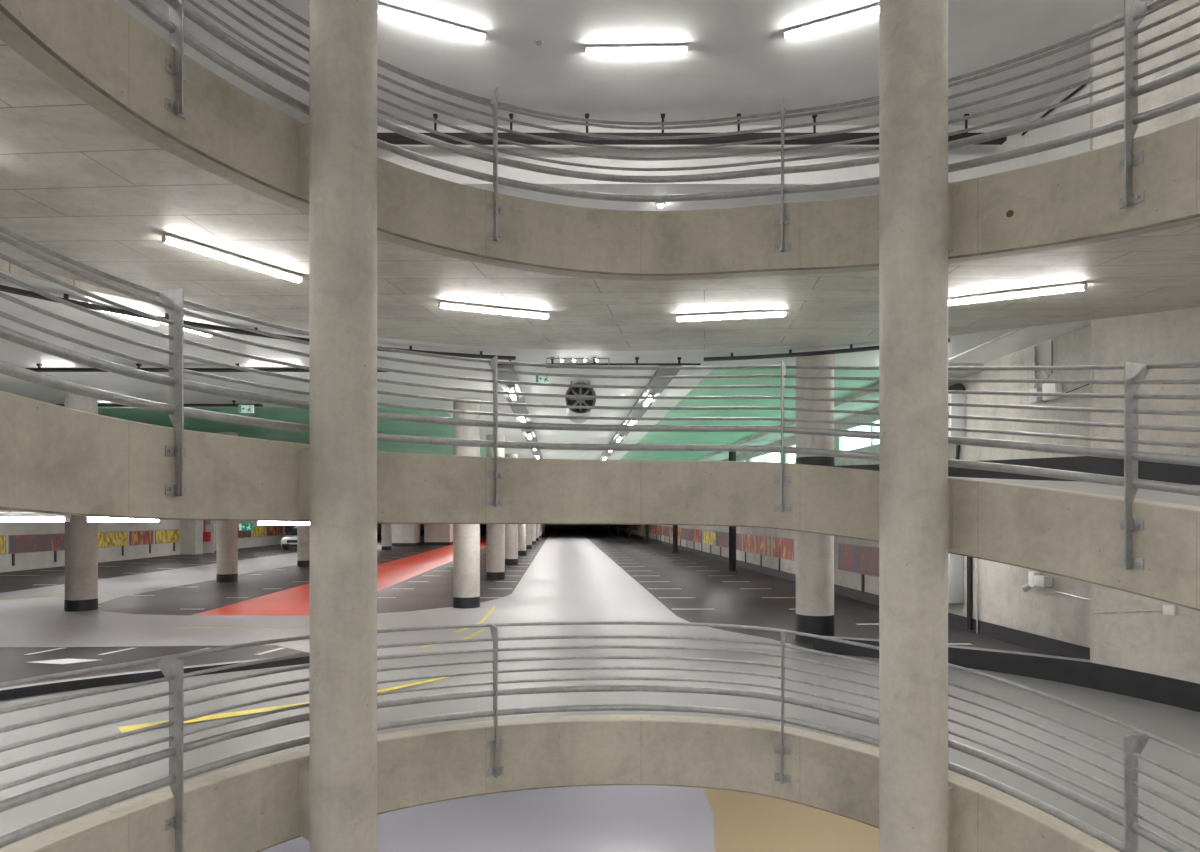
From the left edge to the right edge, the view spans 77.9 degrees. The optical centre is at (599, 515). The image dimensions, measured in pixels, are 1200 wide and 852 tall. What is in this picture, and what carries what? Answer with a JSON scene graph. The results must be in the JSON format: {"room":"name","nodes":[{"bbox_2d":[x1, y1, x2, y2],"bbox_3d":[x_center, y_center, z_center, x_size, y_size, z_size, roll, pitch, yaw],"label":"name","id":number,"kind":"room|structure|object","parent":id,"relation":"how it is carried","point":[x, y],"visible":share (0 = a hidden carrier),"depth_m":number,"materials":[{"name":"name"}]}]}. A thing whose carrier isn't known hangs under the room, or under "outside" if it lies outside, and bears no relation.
{"room":"parking garage","nodes":[
{"label":"parking garage","id":0,"kind":"room"},
{"bbox_2d":[0,510,48,513],"bbox_3d":[-11.408,-0.325,73.345,38.316,0.550,133.310,0,0,0],"label":"ceiling","id":1,"kind":"structure","parent":0,"point":[1,511],"depth_m":10.61,"materials":[{"name":"paint"}]},
{"bbox_2d":[0,514,70,521],"bbox_3d":[-8.750,0.019,11.200,1.535,0.147,0.130,0,0,4],"label":"ceiling light","id":2,"kind":"object","parent":1,"relation":"attached to","point":[3,517],"visible":0.91,"depth_m":11.13,"materials":[{"name":"white plastic"}]},
{"bbox_2d":[0,517,63,521],"bbox_3d":[-8.750,0.051,11.200,1.490,0.070,0.085,0,0,4],"label":"diffuser","id":3,"kind":"object","parent":2,"relation":"attached to","point":[2,519],"depth_m":11.14,"materials":[{"name":"white plastic"}]},
{"bbox_2d":[65,394,97,413],"bbox_3d":[-12.963,-1.800,18.560,0.692,2.400,0.692,0,0,0],"label":"round column","id":4,"kind":"structure","parent":1,"relation":"on","point":[74,401],"depth_m":18.28,"materials":[{"name":"grey concrete"}]},
{"bbox_2d":[86,516,163,521],"bbox_3d":[-7.100,0.019,11.100,1.151,0.147,0.130,0,0,4],"label":"ceiling light","id":5,"kind":"object","parent":1,"relation":"attached to","point":[88,518],"visible":0.48,"depth_m":11.07,"materials":[{"name":"white plastic"}]},
{"bbox_2d":[257,521,309,524],"bbox_3d":[-4.400,0.057,11.000,1.382,0.166,0.130,0,0,4],"label":"ceiling light","id":6,"kind":"object","parent":1,"relation":"attached to","point":[258,522],"visible":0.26,"depth_m":10.98,"materials":[{"name":"white plastic"}]},
{"bbox_2d":[453,398,479,456],"bbox_3d":[-3.445,-1.800,19.170,0.692,2.400,0.692,0,0,0],"label":"round column","id":7,"kind":"structure","parent":1,"relation":"on","point":[459,432],"depth_m":18.88,"materials":[{"name":"grey concrete"}]},
{"bbox_2d":[486,434,504,457],"bbox_3d":[-3.884,-1.800,27.620,0.692,2.400,0.692,0,0,0],"label":"round column","id":8,"kind":"structure","parent":1,"relation":"on","point":[489,450],"depth_m":27.36,"materials":[{"name":"grey concrete"}]},
{"bbox_2d":[795,354,833,465],"bbox_3d":[4.070,-1.800,14.070,0.712,2.400,0.712,0,0,0],"label":"round column","id":9,"kind":"structure","parent":1,"relation":"on","point":[802,440],"depth_m":13.76,"materials":[{"name":"concrete"}]},
{"bbox_2d":[0,520,423,572],"bbox_3d":[-27.213,-0.830,72.492,7.306,12.360,135.016,0,0,0],"label":"wall","id":10,"kind":"structure","parent":0,"point":[34,560],"depth_m":38.37,"materials":[{"name":"paint"}]},
{"bbox_2d":[9,533,64,553],"bbox_3d":[-25.011,1.205,33.250,0.036,0.795,3.930,0,0,-3],"label":"mural panel","id":11,"kind":"object","parent":10,"relation":"attached to","point":[29,543],"visible":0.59,"depth_m":32.92,"materials":[{"name":"grey"}]},
{"bbox_2d":[98,531,127,547],"bbox_3d":[-25.275,1.205,38.350,0.035,0.795,2.930,0,0,-3],"label":"mural panel","id":12,"kind":"object","parent":10,"relation":"attached to","point":[116,538],"visible":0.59,"depth_m":38.49,"materials":[{"name":"yellow"}]},
{"bbox_2d":[129,530,152,545],"bbox_3d":[-25.421,1.205,41.150,0.036,0.795,2.330,0,0,-3],"label":"mural panel","id":13,"kind":"object","parent":10,"relation":"attached to","point":[145,537],"visible":1,"depth_m":41.14,"materials":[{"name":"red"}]},
{"bbox_2d":[155,529,178,543],"bbox_3d":[-25.563,1.205,43.900,0.035,0.795,2.630,0,0,-3],"label":"mural panel","id":14,"kind":"object","parent":10,"relation":"attached to","point":[161,536],"visible":1,"depth_m":43.75,"materials":[{"name":"yellow"}]},
{"bbox_2d":[203,520,213,552],"bbox_3d":[-25.100,1.175,46.922,1.300,2.350,0.335,0,0,0],"label":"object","id":15,"kind":"object","parent":10,"relation":"attached to","point":[208,530],"visible":0.58,"depth_m":47.03,"materials":[{"name":"white"}]},
{"bbox_2d":[253,526,264,536],"bbox_3d":[-26.254,1.205,57.200,0.036,0.795,2.230,0,0,-3],"label":"mural panel","id":16,"kind":"object","parent":10,"relation":"attached to","point":[259,531],"visible":0.96,"depth_m":57.23,"materials":[{"name":"yellow"}]},
{"bbox_2d":[266,526,282,535],"bbox_3d":[-26.417,1.205,60.350,0.036,0.795,3.530,0,0,-3],"label":"mural panel","id":17,"kind":"object","parent":10,"relation":"attached to","point":[270,530],"visible":1,"depth_m":60.23,"materials":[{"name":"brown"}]},
{"bbox_2d":[392,524,420,545],"bbox_3d":[-15.349,1.150,58.745,1.950,2.400,2.510,0,0,0],"label":"wall","id":18,"kind":"structure","parent":0,"point":[402,534],"depth_m":57.50,"materials":[{"name":"paint"}]},
{"bbox_2d":[424,524,452,544],"bbox_3d":[-13.128,1.150,60.745,2.200,2.400,2.510,0,0,0],"label":"wall","id":19,"kind":"structure","parent":0,"point":[434,534],"depth_m":59.49,"materials":[{"name":"paint"}]},
{"bbox_2d":[260,785,713,851],"bbox_3d":[-7.500,5.475,17.000,37.000,0.350,46.000,0,0,0],"label":"ground","id":20,"kind":"structure","parent":0,"point":[604,818],"depth_m":12.76,"materials":[{"name":"grey concrete"}]},
{"bbox_2d":[299,0,376,851],"bbox_3d":[-2.401,-0.850,6.841,0.737,12.300,0.584,0,0,42],"label":"concrete column","id":21,"kind":"structure","parent":20,"relation":"on","point":[338,144],"depth_m":6.54,"materials":[{"name":"grey concrete"}]},
{"bbox_2d":[701,788,878,851],"bbox_3d":[6.350,5.296,9.000,9.300,0.001,14.000,0,0,0],"label":"floor","id":22,"kind":"structure","parent":20,"relation":"on","point":[743,822],"depth_m":12.58,"materials":[{"name":"beige concrete"}]},
{"bbox_2d":[879,0,952,851],"bbox_3d":[3.015,-0.850,7.083,0.600,12.300,0.745,0,0,43],"label":"concrete column","id":23,"kind":"structure","parent":22,"relation":"on","point":[916,193],"depth_m":6.79,"materials":[{"name":"grey concrete"}]},
{"bbox_2d":[0,528,1048,687],"bbox_3d":[-11.408,2.625,73.345,38.316,0.550,133.310,0,0,0],"label":"floor","id":24,"kind":"structure","parent":0,"point":[688,574],"depth_m":22.23,"materials":[{"name":"concrete"}]},
{"bbox_2d":[180,520,202,553],"bbox_3d":[-25.232,1.150,45.900,0.952,2.400,1.000,0,0,0],"label":"wall pier","id":25,"kind":"object","parent":24,"relation":"on","point":[191,531],"visible":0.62,"depth_m":45.41,"materials":[{"name":"paint"}]},
{"bbox_2d":[216,521,237,581],"bbox_3d":[-13.384,1.150,26.660,0.692,2.400,0.692,0,0,0],"label":"round column","id":26,"kind":"structure","parent":24,"relation":"on","point":[227,531],"depth_m":26.38,"materials":[{"name":"grey concrete"}]},
{"bbox_2d":[281,526,296,549],"bbox_3d":[-21.163,1.545,53.232,2.200,1.610,4.530,0,0,-3],"label":"car","id":27,"kind":"object","parent":24,"relation":"on","point":[290,540],"visible":0.38,"depth_m":51.03,"materials":[{"name":"grey metal"}]},
{"bbox_2d":[297,525,309,566],"bbox_3d":[-13.804,1.150,34.760,0.692,2.400,0.692,0,0,0],"label":"round column","id":28,"kind":"structure","parent":24,"relation":"on","point":[303,531],"depth_m":34.45,"materials":[{"name":"grey concrete"}]},
{"bbox_2d":[190,536,485,615],"bbox_3d":[-10.784,2.348,63.750,8.251,0.003,92.500,0,0,0],"label":"floor","id":29,"kind":"structure","parent":24,"relation":"on","point":[295,601],"depth_m":23.07,"materials":[{"name":"red paint"}]},
{"bbox_2d":[381,524,391,549],"bbox_3d":[-14.645,1.150,50.960,0.692,2.400,0.692,0,0,0],"label":"round column","id":30,"kind":"structure","parent":24,"relation":"on","point":[386,529],"depth_m":50.69,"materials":[{"name":"grey concrete"}]},
{"bbox_2d":[0,528,803,655],"bbox_3d":[-9.486,2.348,76.020,26.647,0.003,127.761,0,0,0],"label":"floor","id":31,"kind":"structure","parent":24,"relation":"on","point":[569,579],"depth_m":17.00,"materials":[{"name":"grey concrete"}]},
{"bbox_2d":[64,515,97,611],"bbox_3d":[-12.963,1.150,18.560,0.692,2.400,0.692,0,0,0],"label":"round column","id":32,"kind":"structure","parent":31,"relation":"on","point":[81,536],"depth_m":18.28,"materials":[{"name":"grey concrete"}]},
{"bbox_2d":[0,592,495,647],"bbox_3d":[-9.098,2.344,18.787,15.684,0.003,5.806,0,0,22],"label":"floor","id":33,"kind":"structure","parent":31,"relation":"on","point":[494,607],"depth_m":15.60,"materials":[{"name":"paint"}]},
{"bbox_2d":[453,524,479,608],"bbox_3d":[-3.445,1.150,19.170,0.692,2.400,0.692,0,0,0],"label":"round column","id":34,"kind":"structure","parent":31,"relation":"on","point":[466,537],"depth_m":18.88,"materials":[{"name":"concrete"}]},
{"bbox_2d":[0,534,972,663],"bbox_3d":[-10.722,2.344,62.153,35.039,0.003,100.805,0,0,0],"label":"floor lines","id":35,"kind":"structure","parent":24,"relation":"on","point":[57,661],"depth_m":21.34,"materials":[{"name":"paint"}]},
{"bbox_2d":[486,524,504,579],"bbox_3d":[-3.884,1.150,27.620,0.692,2.400,0.692,0,0,0],"label":"round column","id":36,"kind":"structure","parent":24,"relation":"on","point":[495,533],"depth_m":27.33,"materials":[{"name":"grey concrete"}]},
{"bbox_2d":[505,524,517,564],"bbox_3d":[-4.322,1.150,36.070,0.692,2.400,0.692,0,0,0],"label":"round column","id":37,"kind":"structure","parent":24,"relation":"on","point":[511,530],"depth_m":35.77,"materials":[{"name":"grey concrete"}]},
{"bbox_2d":[518,524,525,554],"bbox_3d":[-4.761,1.150,44.520,0.692,2.400,0.692,0,0,0],"label":"round column","id":38,"kind":"structure","parent":24,"relation":"on","point":[521,527],"depth_m":44.20,"materials":[{"name":"grey concrete"}]},
{"bbox_2d":[526,524,531,548],"bbox_3d":[-5.199,1.150,52.970,0.692,2.400,0.692,0,0,0],"label":"round column","id":39,"kind":"structure","parent":24,"relation":"on","point":[528,526],"depth_m":52.67,"materials":[{"name":"grey concrete"}]},
{"bbox_2d":[672,525,678,552],"bbox_3d":[4.830,1.150,47.600,0.420,2.400,0.420,0,0,-3],"label":"steel post","id":40,"kind":"object","parent":24,"relation":"on","point":[675,527],"visible":0.76,"depth_m":47.56,"materials":[{"name":"black metal"}]},
{"bbox_2d":[726,526,736,570],"bbox_3d":[5.655,1.150,31.700,0.420,2.400,0.420,0,0,-3],"label":"steel post","id":41,"kind":"object","parent":24,"relation":"on","point":[732,529],"visible":0.76,"depth_m":31.61,"materials":[{"name":"black metal"}]},
{"bbox_2d":[795,531,833,642],"bbox_3d":[4.070,1.150,14.070,0.712,2.400,0.712,0,0,0],"label":"round column","id":42,"kind":"structure","parent":24,"relation":"on","point":[814,614],"depth_m":13.77,"materials":[{"name":"concrete"}]},
{"bbox_2d":[480,524,602,527],"bbox_3d":[-14.766,-0.830,140.150,32.200,12.360,0.300,0,0,0],"label":"wall","id":43,"kind":"structure","parent":0,"point":[481,525],"depth_m":140.00,"materials":[{"name":"black paint"}]},
{"bbox_2d":[0,259,1089,459],"bbox_3d":[-11.408,-3.275,73.345,38.316,0.550,133.310,0,0,0],"label":"ceiling","id":44,"kind":"structure","parent":0,"point":[12,353],"depth_m":14.23,"materials":[{"name":"paint"}]},
{"bbox_2d":[103,311,159,325],"bbox_3d":[-6.806,-2.957,10.927,0.290,0.092,0.843,0,0,18],"label":"ceiling light","id":45,"kind":"object","parent":44,"relation":"attached to","point":[152,322],"depth_m":11.12,"materials":[{"name":"white plastic"}]},
{"bbox_2d":[103,311,157,325],"bbox_3d":[-6.970,-2.937,10.850,0.085,0.044,1.118,0,0,18],"label":"diffuser","id":46,"kind":"object","parent":45,"relation":"attached to","point":[152,322],"depth_m":11.09,"materials":[{"name":"white plastic"}]},
{"bbox_2d":[55,400,262,406],"bbox_3d":[-11.650,-2.928,19.300,5.700,0.145,0.160,0,0,0],"label":"cable tray","id":47,"kind":"object","parent":44,"relation":"hanging from","point":[233,401],"visible":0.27,"depth_m":19.22,"materials":[{"name":"black metal"}]},
{"bbox_2d":[25,364,387,371],"bbox_3d":[-9.100,-2.928,14.650,9.800,0.145,0.160,0,0,0],"label":"cable tray","id":48,"kind":"object","parent":44,"relation":"hanging from","point":[39,369],"visible":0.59,"depth_m":14.57,"materials":[{"name":"black metal"}]},
{"bbox_2d":[239,399,253,412],"bbox_3d":[-9.000,-2.811,18.896,0.380,0.378,0.052,0,0,0],"label":"exit sign","id":49,"kind":"object","parent":44,"relation":"hanging from","point":[242,408],"visible":0.95,"depth_m":18.88,"materials":[{"name":"green"}]},
{"bbox_2d":[0,285,515,359],"bbox_3d":[-5.538,-2.965,10.960,9.610,0.170,1.392,0,0,-42],"label":"cable tray","id":50,"kind":"object","parent":44,"relation":"hanging from","point":[3,288],"visible":0.53,"depth_m":11.22,"materials":[{"name":"black metal"}]},
{"bbox_2d":[98,369,878,460],"bbox_3d":[-10.780,-2.994,52.500,34.382,0.011,75.000,0,0,0],"label":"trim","id":51,"kind":"structure","parent":44,"relation":"attached to","point":[286,414],"depth_m":22.52,"materials":[{"name":"green paint"}]},
{"bbox_2d":[498,365,542,458],"bbox_3d":[-3.864,-2.953,52.300,4.333,0.095,75.422,0,0,0],"label":"cable tray","id":52,"kind":"object","parent":44,"relation":"hanging from","point":[501,376],"visible":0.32,"depth_m":18.68,"materials":[{"name":"grey metal"}]},
{"bbox_2d":[565,382,595,422],"bbox_3d":[-0.476,-2.630,17.259,0.680,0.780,2.080,0,0,-3],"label":"ventilation fan","id":53,"kind":"object","parent":44,"relation":"hanging from","point":[571,390],"visible":0.66,"depth_m":16.35,"materials":[{"name":"black metal"}]},
{"bbox_2d":[489,357,700,364],"bbox_3d":[-0.100,-2.928,14.050,4.000,0.145,0.070,0,0,0],"label":"cable tray","id":54,"kind":"object","parent":44,"relation":"hanging from","point":[636,358],"visible":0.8,"depth_m":14.03,"materials":[{"name":"black metal"}]},
{"bbox_2d":[598,365,680,459],"bbox_3d":[-0.564,-2.953,52.300,4.333,0.095,75.422,0,0,0],"label":"cable tray","id":55,"kind":"object","parent":44,"relation":"hanging from","point":[653,382],"visible":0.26,"depth_m":18.52,"materials":[{"name":"grey metal"}]},
{"bbox_2d":[704,338,949,360],"bbox_3d":[3.886,-2.965,13.116,4.160,0.170,0.345,0,0,21],"label":"cable tray","id":56,"kind":"object","parent":44,"relation":"hanging from","point":[870,348],"visible":0.72,"depth_m":13.33,"materials":[{"name":"black metal"}]},
{"bbox_2d":[694,363,983,460],"bbox_3d":[5.011,-2.929,52.300,5.063,0.158,75.400,0,0,0],"label":"trim","id":57,"kind":"structure","parent":44,"relation":"attached to","point":[763,438],"depth_m":19.87,"materials":[{"name":"paint"}]},
{"bbox_2d":[948,327,1025,360],"bbox_3d":[6.440,-2.880,12.950,0.044,0.044,3.900,0,0,-1],"label":"conduit","id":58,"kind":"object","parent":44,"relation":"attached to","point":[1017,329],"visible":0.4,"depth_m":12.35,"materials":[{"name":"metal"}]},
{"bbox_2d":[0,0,1199,350],"bbox_3d":[0.427,-2.968,4.335,18.197,3.684,18.197,0,0,-17],"label":"ramp","id":59,"kind":"object","parent":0,"point":[95,168],"visible":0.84,"depth_m":7.87,"materials":[{"name":"concrete"}]},
{"bbox_2d":[162,234,303,283],"bbox_3d":[-4.183,-2.943,8.555,0.130,0.170,1.535,0,0,42],"label":"ceiling light","id":60,"kind":"object","parent":59,"relation":"attached to","point":[169,239],"visible":1,"depth_m":8.47,"materials":[{"name":"white plastic"}]},
{"bbox_2d":[438,301,549,318],"bbox_3d":[-1.453,-2.856,10.296,1.535,0.092,0.130,1,0,-17],"label":"ceiling light","id":61,"kind":"object","parent":59,"relation":"attached to","point":[442,304],"visible":1,"depth_m":10.25,"materials":[{"name":"white plastic"}]},
{"bbox_2d":[128,0,1199,252],"bbox_3d":[0.427,-3.531,5.620,8.661,3.023,6.092,0,0,0],"label":"guard railing","id":62,"kind":"object","parent":59,"relation":"attached to","point":[1135,11],"visible":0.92,"depth_m":7.12,"materials":[{"name":"metal"}]},
{"bbox_2d":[676,310,786,321],"bbox_3d":[1.832,-2.815,10.425,1.535,0.092,0.130,1,0,13],"label":"ceiling light","id":63,"kind":"object","parent":59,"relation":"attached to","point":[771,313],"visible":1,"depth_m":10.38,"materials":[{"name":"white plastic"}]},
{"bbox_2d":[948,282,1087,305],"bbox_3d":[4.843,-2.605,8.758,1.534,0.199,0.130,0,0,45],"label":"ceiling light","id":64,"kind":"object","parent":59,"relation":"attached to","point":[1062,288],"visible":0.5,"depth_m":8.65,"materials":[{"name":"white plastic"}]},
{"bbox_2d":[0,647,1199,851],"bbox_3d":[0.427,2.932,4.335,18.197,3.684,18.197,0,0,-17],"label":"ramp","id":65,"kind":"object","parent":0,"point":[250,805],"visible":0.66,"depth_m":8.18,"materials":[{"name":"concrete"}]},
{"bbox_2d":[0,656,309,700],"bbox_3d":[-6.705,2.256,9.613,0.735,0.308,6.472,0,0,36],"label":"kerb","id":66,"kind":"object","parent":65,"relation":"on","point":[27,690],"visible":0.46,"depth_m":10.09,"materials":[{"name":"black paint"}]},
{"bbox_2d":[0,621,1199,851],"bbox_3d":[0.427,2.366,5.620,8.661,3.029,6.092,0,0,0],"label":"guard railing","id":67,"kind":"object","parent":65,"relation":"attached to","point":[172,668],"visible":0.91,"depth_m":6.62,"materials":[{"name":"metal"}]},
{"bbox_2d":[813,636,1091,687],"bbox_3d":[5.468,2.302,11.885,4.099,0.423,0.443,0,0,34],"label":"kerb","id":68,"kind":"object","parent":65,"relation":"on","point":[1073,671],"visible":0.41,"depth_m":11.36,"materials":[{"name":"black paint"}]},
{"bbox_2d":[0,390,1199,610],"bbox_3d":[0.427,-0.018,4.335,18.197,3.684,18.197,0,0,-17],"label":"ramp","id":69,"kind":"object","parent":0,"point":[55,459],"visible":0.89,"depth_m":6.68,"materials":[{"name":"concrete"}]},
{"bbox_2d":[0,226,1199,569],"bbox_3d":[0.427,-0.584,5.620,8.661,3.030,6.092,0,0,0],"label":"guard railing","id":70,"kind":"object","parent":69,"relation":"attached to","point":[172,301],"visible":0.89,"depth_m":6.53,"materials":[{"name":"metal"}]},
{"bbox_2d":[830,456,1090,480],"bbox_3d":[5.468,-0.648,11.885,4.099,0.424,0.443,0,0,34],"label":"kerb","id":71,"kind":"object","parent":69,"relation":"on","point":[1077,463],"visible":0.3,"depth_m":11.17,"materials":[{"name":"black paint"}]},
{"bbox_2d":[114,0,1150,124],"bbox_3d":[-7.250,-7.125,3.700,36.500,0.250,19.400,0,0,0],"label":"ceiling","id":72,"kind":"structure","parent":0,"point":[738,60],"depth_m":11.29,"materials":[{"name":"paint"}]},
{"bbox_2d":[377,3,486,41],"bbox_3d":[-2.361,-6.957,10.482,1.535,0.092,0.130,0,0,-24],"label":"ceiling light","id":73,"kind":"object","parent":72,"relation":"attached to","point":[382,9],"visible":0.86,"depth_m":10.44,"materials":[{"name":"white plastic"}]},
{"bbox_2d":[585,45,687,54],"bbox_3d":[0.545,-6.957,11.084,1.535,0.092,0.130,0,0,1],"label":"ceiling light","id":74,"kind":"object","parent":72,"relation":"attached to","point":[635,49],"visible":1,"depth_m":11.05,"materials":[{"name":"white plastic"}]},
{"bbox_2d":[587,48,686,54],"bbox_3d":[0.545,-6.937,11.084,1.490,0.044,0.085,0,0,1],"label":"diffuser","id":75,"kind":"object","parent":74,"relation":"attached to","point":[590,51],"depth_m":11.05,"materials":[{"name":"white plastic"}]},
{"bbox_2d":[377,114,1006,144],"bbox_3d":[-0.225,-6.758,12.950,14.550,0.485,0.160,0,0,0],"label":"cable tray","id":76,"kind":"object","parent":72,"relation":"hanging from","point":[392,138],"visible":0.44,"depth_m":12.88,"materials":[{"name":"black metal"}]},
{"bbox_2d":[783,4,878,39],"bbox_3d":[3.354,-6.957,10.417,1.535,0.092,0.130,0,0,26],"label":"ceiling light","id":77,"kind":"object","parent":72,"relation":"attached to","point":[872,10],"visible":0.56,"depth_m":10.43,"materials":[{"name":"white plastic"}]},
{"bbox_2d":[491,191,878,210],"bbox_3d":[-11.483,-6.125,76.750,38.765,0.350,126.500,0,0,0],"label":"ceiling","id":78,"kind":"structure","parent":0,"point":[533,195],"depth_m":14.00,"materials":[{"name":"paint"}]},
{"bbox_2d":[377,125,1024,190],"bbox_3d":[-8.650,-6.479,13.450,33.700,1.061,0.300,0,0,0],"label":"wall","id":79,"kind":"structure","parent":0,"point":[1016,141],"depth_m":13.30,"materials":[{"name":"white paint"}]},
{"bbox_2d":[605,71,1089,647],"bbox_3d":[4.542,-0.830,75.290,7.017,12.360,129.421,0,0,0],"label":"wall","id":80,"kind":"structure","parent":0,"point":[1002,601],"depth_m":13.37,"materials":[{"name":"concrete"}]},
{"bbox_2d":[682,528,693,541],"bbox_3d":[5.750,1.205,48.850,0.036,0.795,4.430,0,0,-3],"label":"mural panel","id":81,"kind":"object","parent":80,"relation":"attached to","point":[687,533],"visible":1,"depth_m":48.37,"materials":[{"name":"grey"}]},
{"bbox_2d":[703,530,716,545],"bbox_3d":[6.129,1.205,41.550,0.036,0.795,3.630,0,0,-3],"label":"mural panel","id":82,"kind":"object","parent":80,"relation":"attached to","point":[709,537],"visible":1,"depth_m":41.22,"materials":[{"name":"yellow"}]},
{"bbox_2d":[717,531,741,550],"bbox_3d":[6.375,1.205,36.800,0.036,0.795,5.230,0,0,-3],"label":"mural panel","id":83,"kind":"object","parent":80,"relation":"attached to","point":[722,537],"visible":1,"depth_m":37.23,"materials":[{"name":"grey"}]},
{"bbox_2d":[743,534,770,555],"bbox_3d":[6.642,1.205,31.650,0.036,0.795,4.430,0,0,-3],"label":"mural panel","id":84,"kind":"object","parent":80,"relation":"attached to","point":[757,544],"visible":1,"depth_m":31.34,"materials":[{"name":"orange"}]},
{"bbox_2d":[749,452,779,462],"bbox_3d":[6.804,-2.210,30.550,0.140,0.720,4.714,0,0,-3],"label":"window","id":85,"kind":"structure","parent":80,"relation":"in","point":[769,456],"depth_m":30.28,"materials":[{"name":"grey"}]},
{"bbox_2d":[772,537,793,560],"bbox_3d":[6.842,1.205,27.800,0.035,0.795,2.630,0,0,-3],"label":"mural panel","id":86,"kind":"object","parent":80,"relation":"attached to","point":[783,548],"visible":1,"depth_m":27.68,"materials":[{"name":"orange"}]},
{"bbox_2d":[605,527,1089,659],"bbox_3d":[4.383,2.210,75.325,6.748,0.280,129.350,0,0,0],"label":"baseboard","id":87,"kind":"structure","parent":80,"relation":"attached to","point":[1043,644],"depth_m":14.59,"materials":[{"name":"black paint"}]},
{"bbox_2d":[838,543,878,576],"bbox_3d":[7.268,1.205,19.600,0.036,0.795,5.230,0,0,-3],"label":"mural panel","id":88,"kind":"object","parent":80,"relation":"attached to","point":[860,559],"visible":0.59,"depth_m":20.62,"materials":[{"name":"grey"}]},
{"bbox_2d":[838,418,878,450],"bbox_3d":[7.355,-2.210,19.950,0.140,0.720,4.714,0,0,-3],"label":"window","id":89,"kind":"structure","parent":80,"relation":"in","point":[844,443],"depth_m":21.03,"materials":[{"name":"grey glass"}]},
{"bbox_2d":[948,553,962,602],"bbox_3d":[7.305,1.275,15.749,0.335,1.050,0.900,0,0,-3],"label":"upper cabinet","id":90,"kind":"object","parent":80,"relation":"attached to","point":[955,562],"visible":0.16,"depth_m":15.30,"materials":[{"name":"grey metal"}]},
{"bbox_2d":[948,383,965,459],"bbox_3d":[7.305,-1.934,15.749,0.335,1.572,1.100,0,0,-3],"label":"upper cabinet","id":91,"kind":"object","parent":80,"relation":"attached to","point":[952,398],"visible":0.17,"depth_m":15.21,"materials":[{"name":"grey metal"}]},
{"bbox_2d":[967,557,971,629],"bbox_3d":[7.462,1.150,15.000,0.092,2.300,0.092,0,0,-22],"label":"conduit","id":92,"kind":"object","parent":80,"relation":"attached to","point":[969,559],"visible":0.76,"depth_m":14.96,"materials":[{"name":"black metal"}]},
{"bbox_2d":[976,558,977,633],"bbox_3d":[7.495,1.175,14.750,0.028,2.350,0.028,0,0,22],"label":"conduit","id":93,"kind":"object","parent":80,"relation":"attached to","point":[976,558],"visible":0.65,"depth_m":14.74,"materials":[{"name":"metal"}]},
{"bbox_2d":[1021,572,1052,591],"bbox_3d":[7.528,1.154,12.806,0.191,0.368,0.590,0,0,-10],"label":"security light","id":94,"kind":"object","parent":80,"relation":"attached to","point":[1035,579],"visible":1,"depth_m":12.73,"materials":[{"name":"white plastic"}]},
{"bbox_2d":[1029,370,1061,403],"bbox_3d":[7.565,-2.225,12.615,0.120,0.530,0.690,0,0,-3],"label":"junction box","id":95,"kind":"object","parent":80,"relation":"attached to","point":[1047,387],"visible":0.81,"depth_m":12.53,"materials":[{"name":"grey plastic"}]},
{"bbox_2d":[1021,8,1151,135],"bbox_3d":[7.578,-6.860,11.694,0.314,0.144,3.408,0,0,4],"label":"conduit","id":96,"kind":"object","parent":80,"relation":"attached to","point":[1081,86],"visible":0.37,"depth_m":12.14,"materials":[{"name":"black metal"}]},
{"bbox_2d":[1090,25,1092,662],"bbox_3d":[7.539,-0.830,10.619,1.022,12.360,0.060,0,0,0],"label":"wall","id":97,"kind":"structure","parent":0,"point":[1091,27],"depth_m":10.62,"materials":[{"name":"concrete"}]},
{"bbox_2d":[1093,0,1199,683],"bbox_3d":[1.019,-0.830,2.003,18.799,12.360,13.988,0,0,-14],"label":"wall","id":98,"kind":"structure","parent":0,"point":[1156,643],"depth_m":10.09,"materials":[{"name":"concrete"}]},
{"bbox_2d":[1095,609,1161,613],"bbox_3d":[7.300,1.319,10.246,0.036,0.138,0.795,0,0,-41],"label":"conduit","id":99,"kind":"object","parent":98,"relation":"attached to","point":[1160,610],"visible":1,"depth_m":10.24,"materials":[{"name":"metal"}]},
{"bbox_2d":[1091,663,1199,711],"bbox_3d":[6.367,3.021,1.911,5.388,1.857,16.619,0,0,22],"label":"baseboard","id":100,"kind":"structure","parent":98,"relation":"attached to","point":[1137,684],"depth_m":10.10,"materials":[{"name":"black paint"}]},
{"bbox_2d":[1091,456,1199,484],"bbox_3d":[6.367,0.072,1.911,5.388,1.856,16.619,0,0,22],"label":"baseboard","id":101,"kind":"structure","parent":98,"relation":"attached to","point":[1165,472],"depth_m":10.04,"materials":[{"name":"black paint"}]},
{"bbox_2d":[1162,604,1175,615],"bbox_3d":[7.572,1.250,9.877,0.085,0.140,0.140,0,0,-38],"label":"junction box","id":102,"kind":"object","parent":98,"relation":"attached to","point":[1167,609],"visible":0.99,"depth_m":9.85,"materials":[{"name":"white plastic"}]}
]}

